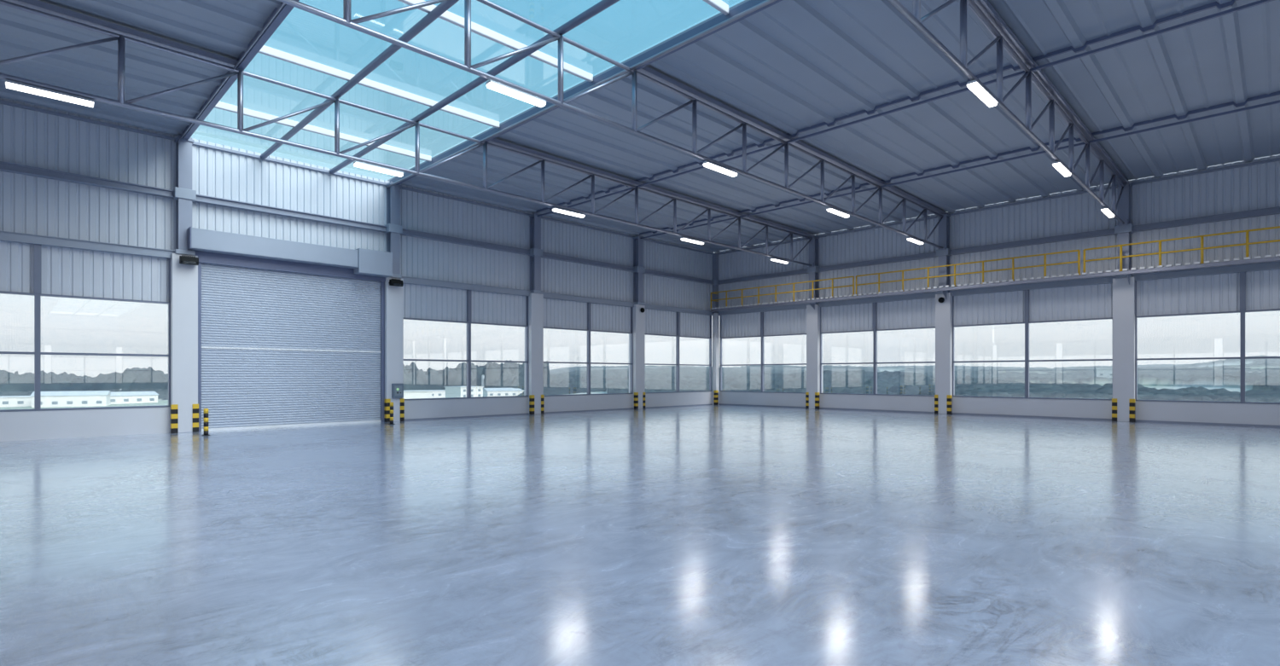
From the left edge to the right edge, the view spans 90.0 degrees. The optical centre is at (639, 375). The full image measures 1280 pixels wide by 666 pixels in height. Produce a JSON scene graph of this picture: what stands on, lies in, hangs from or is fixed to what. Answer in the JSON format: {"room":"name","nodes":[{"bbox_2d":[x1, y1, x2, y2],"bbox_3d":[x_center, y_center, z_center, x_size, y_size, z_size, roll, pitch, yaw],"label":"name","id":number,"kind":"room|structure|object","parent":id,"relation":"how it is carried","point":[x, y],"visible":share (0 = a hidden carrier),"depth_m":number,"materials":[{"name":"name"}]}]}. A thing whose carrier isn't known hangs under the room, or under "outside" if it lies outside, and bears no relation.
{"room":"factory floor","nodes":[
{"label":"factory floor","id":0,"kind":"room"},
{"bbox_2d":[0,97,715,442],"bbox_3d":[-12.922,-2.591,18.098,0.390,8.382,48.000,0,0,45],"label":"wall","id":1,"kind":"structure","parent":0,"point":[88,207],"depth_m":19.95,"materials":[{"name":"metal"}]},
{"bbox_2d":[0,290,170,412],"bbox_3d":[-15.024,-0.580,15.958,0.185,2.920,5.440,0,0,45],"label":"window","id":2,"kind":"structure","parent":1,"relation":"in","point":[37,353],"depth_m":16.02,"materials":[{"name":"metal"}]},
{"bbox_2d":[187,226,392,431],"bbox_3d":[-10.619,-1.280,19.893,0.670,5.760,5.685,0,0,45],"label":"door","id":3,"kind":"structure","parent":1,"relation":"in","point":[291,334],"depth_m":19.84,"materials":[{"name":"metal"}]},
{"bbox_2d":[187,226,358,267],"bbox_3d":[-10.961,-3.815,19.436,0.412,0.600,4.555,0,0,45],"label":"hood","id":4,"kind":"object","parent":3,"relation":"attached to","point":[202,241],"depth_m":19.10,"materials":[{"name":"metal"}]},
{"bbox_2d":[201,262,380,351],"bbox_3d":[-10.746,-2.090,20.150,0.030,2.520,5.200,0,0,45],"label":"curtain","id":5,"kind":"object","parent":3,"relation":"hanging from","point":[243,308],"depth_m":19.89,"materials":[{"name":"metal"}]},
{"bbox_2d":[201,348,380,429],"bbox_3d":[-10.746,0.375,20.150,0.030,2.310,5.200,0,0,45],"label":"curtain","id":6,"kind":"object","parent":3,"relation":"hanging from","point":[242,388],"depth_m":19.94,"materials":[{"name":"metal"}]},
{"bbox_2d":[403,317,528,400],"bbox_3d":[-6.539,-0.580,24.443,0.185,2.920,5.440,0,0,45],"label":"window","id":7,"kind":"structure","parent":1,"relation":"in","point":[468,360],"depth_m":24.42,"materials":[{"name":"metal"}]},
{"bbox_2d":[404,404,712,420],"bbox_3d":[-2.291,1.575,28.567,0.020,0.050,17.640,0,0,45],"label":"baseboard","id":8,"kind":"structure","parent":1,"relation":"attached to","point":[697,404],"depth_m":26.91,"materials":[{"name":"paint"}]},
{"bbox_2d":[543,326,632,396],"bbox_3d":[-2.296,-0.580,28.686,0.185,2.920,5.440,0,0,45],"label":"window","id":9,"kind":"structure","parent":1,"relation":"in","point":[588,363],"depth_m":28.66,"materials":[{"name":"metal"}]},
{"bbox_2d":[645,333,711,393],"bbox_3d":[1.946,-0.580,32.928,0.185,2.920,5.440,0,0,45],"label":"window","id":10,"kind":"structure","parent":1,"relation":"in","point":[677,364],"depth_m":32.93,"materials":[{"name":"metal"}]},
{"bbox_2d":[0,405,1279,665],"bbox_3d":[12.608,1.750,-7.432,72.600,0.300,48.600,0,0,45],"label":"floor","id":11,"kind":"structure","parent":0,"point":[701,535],"depth_m":5.99,"materials":[{"name":"concrete"}]},
{"bbox_2d":[170,134,197,433],"bbox_3d":[-12.862,-2.540,18.038,0.560,8.280,0.600,0,0,45],"label":"column","id":12,"kind":"structure","parent":11,"relation":"on","point":[183,277],"depth_m":17.87,"materials":[{"name":"paint"}]},
{"bbox_2d":[170,404,178,433],"bbox_3d":[-12.919,1.201,17.750,0.148,0.790,0.148,0,0,45],"label":"guard","id":13,"kind":"object","parent":12,"relation":"attached to","point":[174,408],"visible":1,"depth_m":17.69,"materials":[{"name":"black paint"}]},
{"bbox_2d":[179,255,198,265],"bbox_3d":[-12.562,-3.203,17.823,0.290,0.244,0.420,0,0,45],"label":"floodlight","id":14,"kind":"object","parent":12,"relation":"attached to","point":[183,259],"visible":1,"depth_m":17.73,"materials":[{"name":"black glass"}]},
{"bbox_2d":[192,404,198,432],"bbox_3d":[-12.574,1.201,18.095,0.148,0.790,0.148,0,0,45],"label":"guard","id":15,"kind":"object","parent":12,"relation":"attached to","point":[195,407],"visible":1,"depth_m":18.04,"materials":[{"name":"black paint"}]},
{"bbox_2d":[201,408,210,436],"bbox_3d":[-11.543,1.240,17.024,0.200,0.720,0.200,0,0,45],"label":"bollard","id":16,"kind":"object","parent":11,"relation":"on","point":[206,410],"visible":1,"depth_m":16.98,"materials":[{"name":"yellow metal"}]},
{"bbox_2d":[388,402,395,424],"bbox_3d":[-8.125,1.240,20.937,0.200,0.720,0.200,0,0,45],"label":"bollard","id":17,"kind":"object","parent":11,"relation":"on","point":[391,404],"visible":1,"depth_m":20.89,"materials":[{"name":"yellow metal"}]},
{"bbox_2d":[384,181,403,421],"bbox_3d":[-8.620,-2.540,22.281,0.560,8.280,0.600,0,0,45],"label":"column","id":18,"kind":"structure","parent":11,"relation":"on","point":[393,294],"depth_m":22.11,"materials":[{"name":"metal"}]},
{"bbox_2d":[384,399,390,422],"bbox_3d":[-8.676,1.201,21.992,0.148,0.790,0.148,0,0,45],"label":"guard","id":19,"kind":"object","parent":18,"relation":"attached to","point":[387,402],"visible":0.85,"depth_m":21.95,"materials":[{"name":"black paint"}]},
{"bbox_2d":[388,279,403,286],"bbox_3d":[-8.390,-3.183,21.995,0.290,0.244,0.420,0,0,45],"label":"floodlight","id":20,"kind":"object","parent":18,"relation":"attached to","point":[397,282],"visible":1,"depth_m":21.88,"materials":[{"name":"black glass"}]},
{"bbox_2d":[391,384,403,398],"bbox_3d":[-8.370,0.530,22.131,0.125,0.500,0.380,0,0,45],"label":"control box","id":21,"kind":"object","parent":18,"relation":"attached to","point":[397,389],"visible":1,"depth_m":22.07,"materials":[{"name":"grey metal"}]},
{"bbox_2d":[400,398,404,421],"bbox_3d":[-8.331,1.201,22.337,0.148,0.790,0.148,0,0,45],"label":"guard","id":22,"kind":"object","parent":18,"relation":"attached to","point":[402,400],"visible":1,"depth_m":22.29,"materials":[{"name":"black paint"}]},
{"bbox_2d":[524,212,543,414],"bbox_3d":[-4.377,-2.540,26.524,0.560,8.280,0.600,0,0,45],"label":"column","id":23,"kind":"structure","parent":11,"relation":"on","point":[536,298],"depth_m":26.36,"materials":[{"name":"metal"}]},
{"bbox_2d":[529,395,534,414],"bbox_3d":[-4.434,1.201,26.235,0.148,0.790,0.148,0,0,45],"label":"guard","id":24,"kind":"object","parent":23,"relation":"attached to","point":[531,397],"visible":1,"depth_m":26.18,"materials":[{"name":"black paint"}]},
{"bbox_2d":[541,395,544,413],"bbox_3d":[-4.088,1.201,26.580,0.148,0.790,0.148,0,0,45],"label":"guard","id":25,"kind":"object","parent":23,"relation":"attached to","point":[542,396],"visible":1,"depth_m":26.53,"materials":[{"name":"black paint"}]},
{"bbox_2d":[628,235,645,409],"bbox_3d":[-0.134,-2.540,30.766,0.560,8.280,0.600,0,0,45],"label":"column","id":26,"kind":"structure","parent":11,"relation":"on","point":[638,319],"depth_m":30.61,"materials":[{"name":"metal"}]},
{"bbox_2d":[634,392,638,409],"bbox_3d":[-0.191,1.201,30.478,0.148,0.790,0.148,0,0,45],"label":"guard","id":27,"kind":"object","parent":26,"relation":"attached to","point":[636,394],"visible":1,"depth_m":30.42,"materials":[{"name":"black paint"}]},
{"bbox_2d":[639,307,645,314],"bbox_3d":[0.124,-3.120,30.593,0.300,0.300,0.170,0,0,-45],"label":"dome camera","id":28,"kind":"object","parent":26,"relation":"attached to","point":[642,310],"visible":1,"depth_m":30.54,"materials":[{"name":"black plastic"}]},
{"bbox_2d":[642,392,645,408],"bbox_3d":[0.154,1.201,30.823,0.148,0.790,0.148,0,0,45],"label":"guard","id":29,"kind":"object","parent":26,"relation":"attached to","point":[643,393],"visible":1,"depth_m":30.75,"materials":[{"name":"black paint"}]},
{"bbox_2d":[711,252,719,405],"bbox_3d":[4.122,-2.540,34.882,0.360,8.280,0.360,0,0,45],"label":"column","id":30,"kind":"structure","parent":11,"relation":"on","point":[715,256],"depth_m":34.79,"materials":[{"name":"metal"}]},
{"bbox_2d":[713,390,718,405],"bbox_3d":[4.122,1.201,34.720,0.168,0.790,0.168,0,0,45],"label":"guard","id":31,"kind":"object","parent":30,"relation":"attached to","point":[715,392],"visible":1,"depth_m":34.67,"materials":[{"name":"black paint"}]},
{"bbox_2d":[806,235,820,409],"bbox_3d":[8.379,-2.540,30.766,0.600,8.280,0.560,0,0,45],"label":"column","id":32,"kind":"structure","parent":11,"relation":"on","point":[812,316],"depth_m":30.59,"materials":[{"name":"metal"}]},
{"bbox_2d":[0,0,816,267],"bbox_3d":[-8.605,-5.930,13.781,0.280,1.540,48.000,0,0,45],"label":"roof truss","id":33,"kind":"object","parent":32,"relation":"on","point":[36,4],"visible":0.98,"depth_m":15.03,"materials":[{"name":"metal"}]},
{"bbox_2d":[5,79,94,107],"bbox_3d":[-10.727,-5.150,11.660,0.165,0.150,1.200,0,0,45],"label":"tube light","id":34,"kind":"object","parent":33,"relation":"hanging from","point":[19,86],"visible":1,"depth_m":11.60,"materials":[{"name":"white plastic"}]},
{"bbox_2d":[353,161,403,176],"bbox_3d":[-6.484,-5.150,15.903,0.165,0.150,1.200,0,0,45],"label":"tube light","id":35,"kind":"object","parent":33,"relation":"hanging from","point":[357,164],"visible":1,"depth_m":15.82,"materials":[{"name":"white plastic"}]},
{"bbox_2d":[552,207,584,217],"bbox_3d":[-2.241,-5.150,20.145,0.165,0.150,1.200,0,0,45],"label":"tube light","id":36,"kind":"object","parent":33,"relation":"hanging from","point":[554,209],"visible":1,"depth_m":20.07,"materials":[{"name":"white plastic"}]},
{"bbox_2d":[680,237,703,244],"bbox_3d":[2.001,-5.150,24.388,0.165,0.150,1.200,0,0,45],"label":"tube light","id":37,"kind":"object","parent":33,"relation":"hanging from","point":[685,239],"visible":1,"depth_m":24.29,"materials":[{"name":"white plastic"}]},
{"bbox_2d":[770,257,788,263],"bbox_3d":[6.244,-5.150,28.631,0.165,0.150,1.200,0,0,45],"label":"tube light","id":38,"kind":"object","parent":33,"relation":"hanging from","point":[772,258],"visible":1,"depth_m":28.51,"materials":[{"name":"white plastic"}]},
{"bbox_2d":[805,392,808,408],"bbox_3d":[8.091,1.201,30.823,0.148,0.790,0.148,0,0,45],"label":"guard","id":39,"kind":"object","parent":32,"relation":"attached to","point":[806,393],"visible":1,"depth_m":30.77,"materials":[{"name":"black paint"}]},
{"bbox_2d":[814,392,819,409],"bbox_3d":[8.436,1.201,30.478,0.148,0.790,0.148,0,0,45],"label":"guard","id":40,"kind":"object","parent":32,"relation":"attached to","point":[817,394],"visible":1,"depth_m":30.43,"materials":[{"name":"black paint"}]},
{"bbox_2d":[935,214,954,414],"bbox_3d":[12.622,-2.540,26.524,0.600,8.280,0.560,0,0,45],"label":"column","id":41,"kind":"structure","parent":11,"relation":"on","point":[943,311],"depth_m":26.35,"materials":[{"name":"paint"}]},
{"bbox_2d":[276,0,948,250],"bbox_3d":[-4.363,-5.930,9.539,0.280,1.540,48.000,0,0,45],"label":"roof truss","id":42,"kind":"object","parent":41,"relation":"on","point":[696,97],"visible":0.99,"depth_m":14.43,"materials":[{"name":"metal"}]},
{"bbox_2d":[485,79,546,107],"bbox_3d":[-2.241,-5.150,11.660,0.165,0.150,1.200,0,0,45],"label":"tube light","id":43,"kind":"object","parent":42,"relation":"hanging from","point":[491,84],"visible":1,"depth_m":11.58,"materials":[{"name":"white plastic"}]},
{"bbox_2d":[703,161,737,176],"bbox_3d":[2.001,-5.150,15.903,0.165,0.150,1.200,0,0,45],"label":"tube light","id":44,"kind":"object","parent":42,"relation":"hanging from","point":[712,165],"visible":1,"depth_m":15.81,"materials":[{"name":"white plastic"}]},
{"bbox_2d":[826,207,849,217],"bbox_3d":[6.244,-5.150,20.145,0.165,0.150,1.200,0,0,45],"label":"tube light","id":45,"kind":"object","parent":42,"relation":"hanging from","point":[831,210],"visible":1,"depth_m":20.06,"materials":[{"name":"white plastic"}]},
{"bbox_2d":[907,237,923,244],"bbox_3d":[10.486,-5.150,24.388,0.165,0.150,1.200,0,0,45],"label":"tube light","id":46,"kind":"object","parent":42,"relation":"hanging from","point":[910,239],"visible":1,"depth_m":24.29,"materials":[{"name":"white plastic"}]},
{"bbox_2d":[934,395,938,413],"bbox_3d":[12.333,1.201,26.580,0.148,0.790,0.148,0,0,45],"label":"guard","id":47,"kind":"object","parent":41,"relation":"attached to","point":[936,397],"visible":1,"depth_m":26.52,"materials":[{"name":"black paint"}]},
{"bbox_2d":[937,296,945,303],"bbox_3d":[12.392,-3.100,26.322,0.300,0.300,0.170,0,0,45],"label":"dome camera","id":48,"kind":"object","parent":41,"relation":"attached to","point":[941,299],"visible":1,"depth_m":26.28,"materials":[{"name":"black plastic"}]},
{"bbox_2d":[946,395,951,414],"bbox_3d":[12.678,1.201,26.235,0.148,0.790,0.148,0,0,45],"label":"guard","id":49,"kind":"object","parent":41,"relation":"attached to","point":[948,397],"visible":1,"depth_m":26.18,"materials":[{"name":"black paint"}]},
{"bbox_2d":[1112,181,1134,422],"bbox_3d":[16.864,-2.540,22.281,0.600,8.280,0.560,0,0,45],"label":"column","id":50,"kind":"structure","parent":11,"relation":"on","point":[1123,293],"depth_m":22.12,"materials":[{"name":"metal"}]},
{"bbox_2d":[887,0,1128,226],"bbox_3d":[-0.120,-5.930,5.296,0.280,1.540,48.000,0,0,45],"label":"roof truss","id":51,"kind":"object","parent":50,"relation":"on","point":[1005,38],"visible":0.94,"depth_m":13.71,"materials":[{"name":"metal"}]},
{"bbox_2d":[966,79,997,107],"bbox_3d":[6.244,-5.150,11.660,0.165,0.150,1.200,0,0,45],"label":"tube light","id":52,"kind":"object","parent":51,"relation":"hanging from","point":[974,86],"visible":1,"depth_m":11.54,"materials":[{"name":"white plastic"}]},
{"bbox_2d":[1052,161,1070,176],"bbox_3d":[10.486,-5.150,15.903,0.165,0.150,1.200,0,0,45],"label":"tube light","id":53,"kind":"object","parent":51,"relation":"hanging from","point":[1058,165],"visible":1,"depth_m":15.75,"materials":[{"name":"white plastic"}]},
{"bbox_2d":[1100,207,1114,217],"bbox_3d":[14.729,-5.150,20.145,0.165,0.150,1.200,0,0,45],"label":"tube light","id":54,"kind":"object","parent":51,"relation":"hanging from","point":[1106,211],"visible":1,"depth_m":19.96,"materials":[{"name":"white plastic"}]},
{"bbox_2d":[1111,398,1117,421],"bbox_3d":[16.576,1.201,22.337,0.148,0.790,0.148,0,0,45],"label":"guard","id":55,"kind":"object","parent":50,"relation":"attached to","point":[1114,400],"visible":1,"depth_m":22.29,"materials":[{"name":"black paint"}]},
{"bbox_2d":[1128,399,1135,422],"bbox_3d":[16.921,1.201,21.992,0.148,0.790,0.148,0,0,45],"label":"guard","id":56,"kind":"object","parent":50,"relation":"attached to","point":[1131,402],"visible":1,"depth_m":21.95,"materials":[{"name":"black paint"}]},
{"bbox_2d":[0,0,1279,253],"bbox_3d":[12.452,-6.715,-7.276,73.940,0.370,49.000,0,0,45],"label":"ceiling","id":57,"kind":"structure","parent":0,"point":[1164,87],"depth_m":15.78,"materials":[{"name":"metal"}]},
{"bbox_2d":[176,0,782,188],"bbox_3d":[14.663,-6.713,-5.306,72.100,0.405,6.208,0,0,45],"label":"skylight","id":58,"kind":"object","parent":57,"relation":"attached to","point":[256,45],"visible":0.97,"depth_m":14.07,"materials":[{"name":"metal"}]},
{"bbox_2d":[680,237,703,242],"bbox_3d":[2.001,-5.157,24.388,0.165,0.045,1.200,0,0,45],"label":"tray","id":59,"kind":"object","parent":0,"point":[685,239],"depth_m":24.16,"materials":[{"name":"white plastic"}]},
{"bbox_2d":[716,155,1279,425],"bbox_3d":[29.652,-2.591,9.613,72.000,8.382,0.390,0,0,45],"label":"wall","id":60,"kind":"structure","parent":0,"point":[1237,196],"depth_m":24.16,"materials":[{"name":"metal"}]},
{"bbox_2d":[719,333,806,393],"bbox_3d":[6.299,-0.580,32.928,5.440,2.920,0.185,0,0,45],"label":"window","id":61,"kind":"structure","parent":60,"relation":"in","point":[762,364],"depth_m":32.89,"materials":[{"name":"metal"}]},
{"bbox_2d":[820,326,935,396],"bbox_3d":[10.541,-0.580,28.686,5.440,2.920,0.185,0,0,45],"label":"window","id":62,"kind":"structure","parent":60,"relation":"in","point":[875,363],"depth_m":28.67,"materials":[{"name":"metal"}]},
{"bbox_2d":[709,226,1279,311],"bbox_3d":[15.814,-3.785,22.673,33.500,1.330,0.690,0,0,45],"label":"railing","id":63,"kind":"object","parent":60,"relation":"attached to","point":[1203,264],"visible":1,"depth_m":23.71,"materials":[{"name":"metal"}]},
{"bbox_2d":[718,403,1279,428],"bbox_3d":[29.661,1.565,9.438,71.740,0.070,0.025,0,0,45],"label":"baseboard","id":64,"kind":"structure","parent":60,"relation":"attached to","point":[965,414],"depth_m":24.12,"materials":[{"name":"paint"}]},
{"bbox_2d":[952,317,1112,401],"bbox_3d":[14.784,-0.580,24.443,5.440,2.920,0.185,0,0,45],"label":"window","id":65,"kind":"structure","parent":60,"relation":"in","point":[1026,360],"depth_m":24.40,"materials":[{"name":"metal"}]},
{"bbox_2d":[1134,308,1279,404],"bbox_3d":[19.026,-0.580,20.200,5.440,2.920,0.185,0,0,45],"label":"window","id":66,"kind":"structure","parent":60,"relation":"in","point":[1242,357],"depth_m":20.43,"materials":[{"name":"metal"}]},
{"label":"outside","id":67,"kind":"structure","parent":0,"visible":0},
{"bbox_2d":[0,355,1279,409],"bbox_3d":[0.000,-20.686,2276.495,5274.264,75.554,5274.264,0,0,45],"label":"wooded hills","id":68,"kind":"structure","parent":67,"point":[1219,381],"depth_m":442.41,"materials":[{"name":"plant"}]},
{"bbox_2d":[0,395,31,407],"bbox_3d":[-294.001,12.950,300.001,30.800,6.300,12.800,0,0,-45],"label":"building","id":69,"kind":"structure","parent":68,"relation":"on","point":[6,401],"depth_m":296.59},
{"bbox_2d":[30,390,111,407],"bbox_3d":[-266.001,11.740,300.001,27.000,8.720,13.000,0,0,-33],"label":"building","id":70,"kind":"structure","parent":68,"relation":"on","point":[87,398],"depth_m":296.37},
{"bbox_2d":[110,391,158,404],"bbox_3d":[-264.001,12.240,330.002,13.000,7.720,23.000,0,0,33],"label":"building","id":71,"kind":"structure","parent":68,"relation":"on","point":[118,398],"depth_m":327.89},
{"bbox_2d":[403,389,433,399],"bbox_3d":[-117.921,11.950,330.002,18.800,8.300,12.800,0,0,-32],"label":"building","id":72,"kind":"structure","parent":68,"relation":"on","point":[421,393],"depth_m":325.90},
{"bbox_2d":[428,389,445,397],"bbox_3d":[-137.201,12.950,420.002,14.800,6.300,30.800,0,0,44],"label":"building","id":73,"kind":"structure","parent":68,"relation":"on","point":[436,393],"depth_m":416.93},
{"bbox_2d":[444,386,483,397],"bbox_3d":[-109.867,11.450,400.002,14.800,9.300,18.800,0,0,33],"label":"building","id":74,"kind":"structure","parent":68,"relation":"on","point":[450,392],"depth_m":393.78,"materials":[{"name":"white concrete"}]},
{"bbox_2d":[481,374,484,386],"bbox_3d":[-105.483,8.061,430.013,2.400,17.090,2.089,0,0,45],"label":"mast","id":75,"kind":"object","parent":68,"relation":"on","point":[482,375],"visible":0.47,"depth_m":429.33,"materials":[{"name":"white metal"}]},
{"bbox_2d":[482,388,523,396],"bbox_3d":[-91.734,12.240,430.002,27.000,7.720,13.000,0,0,-32],"label":"building","id":76,"kind":"structure","parent":68,"relation":"on","point":[486,392],"depth_m":424.22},
{"bbox_2d":[1095,367,1112,378],"bbox_3d":[379.948,4.950,520.002,13.800,22.300,12.800,0,0,44],"label":"building","id":77,"kind":"structure","parent":68,"relation":"on","point":[1101,372],"depth_m":516.10,"materials":[{"name":"white concrete"}]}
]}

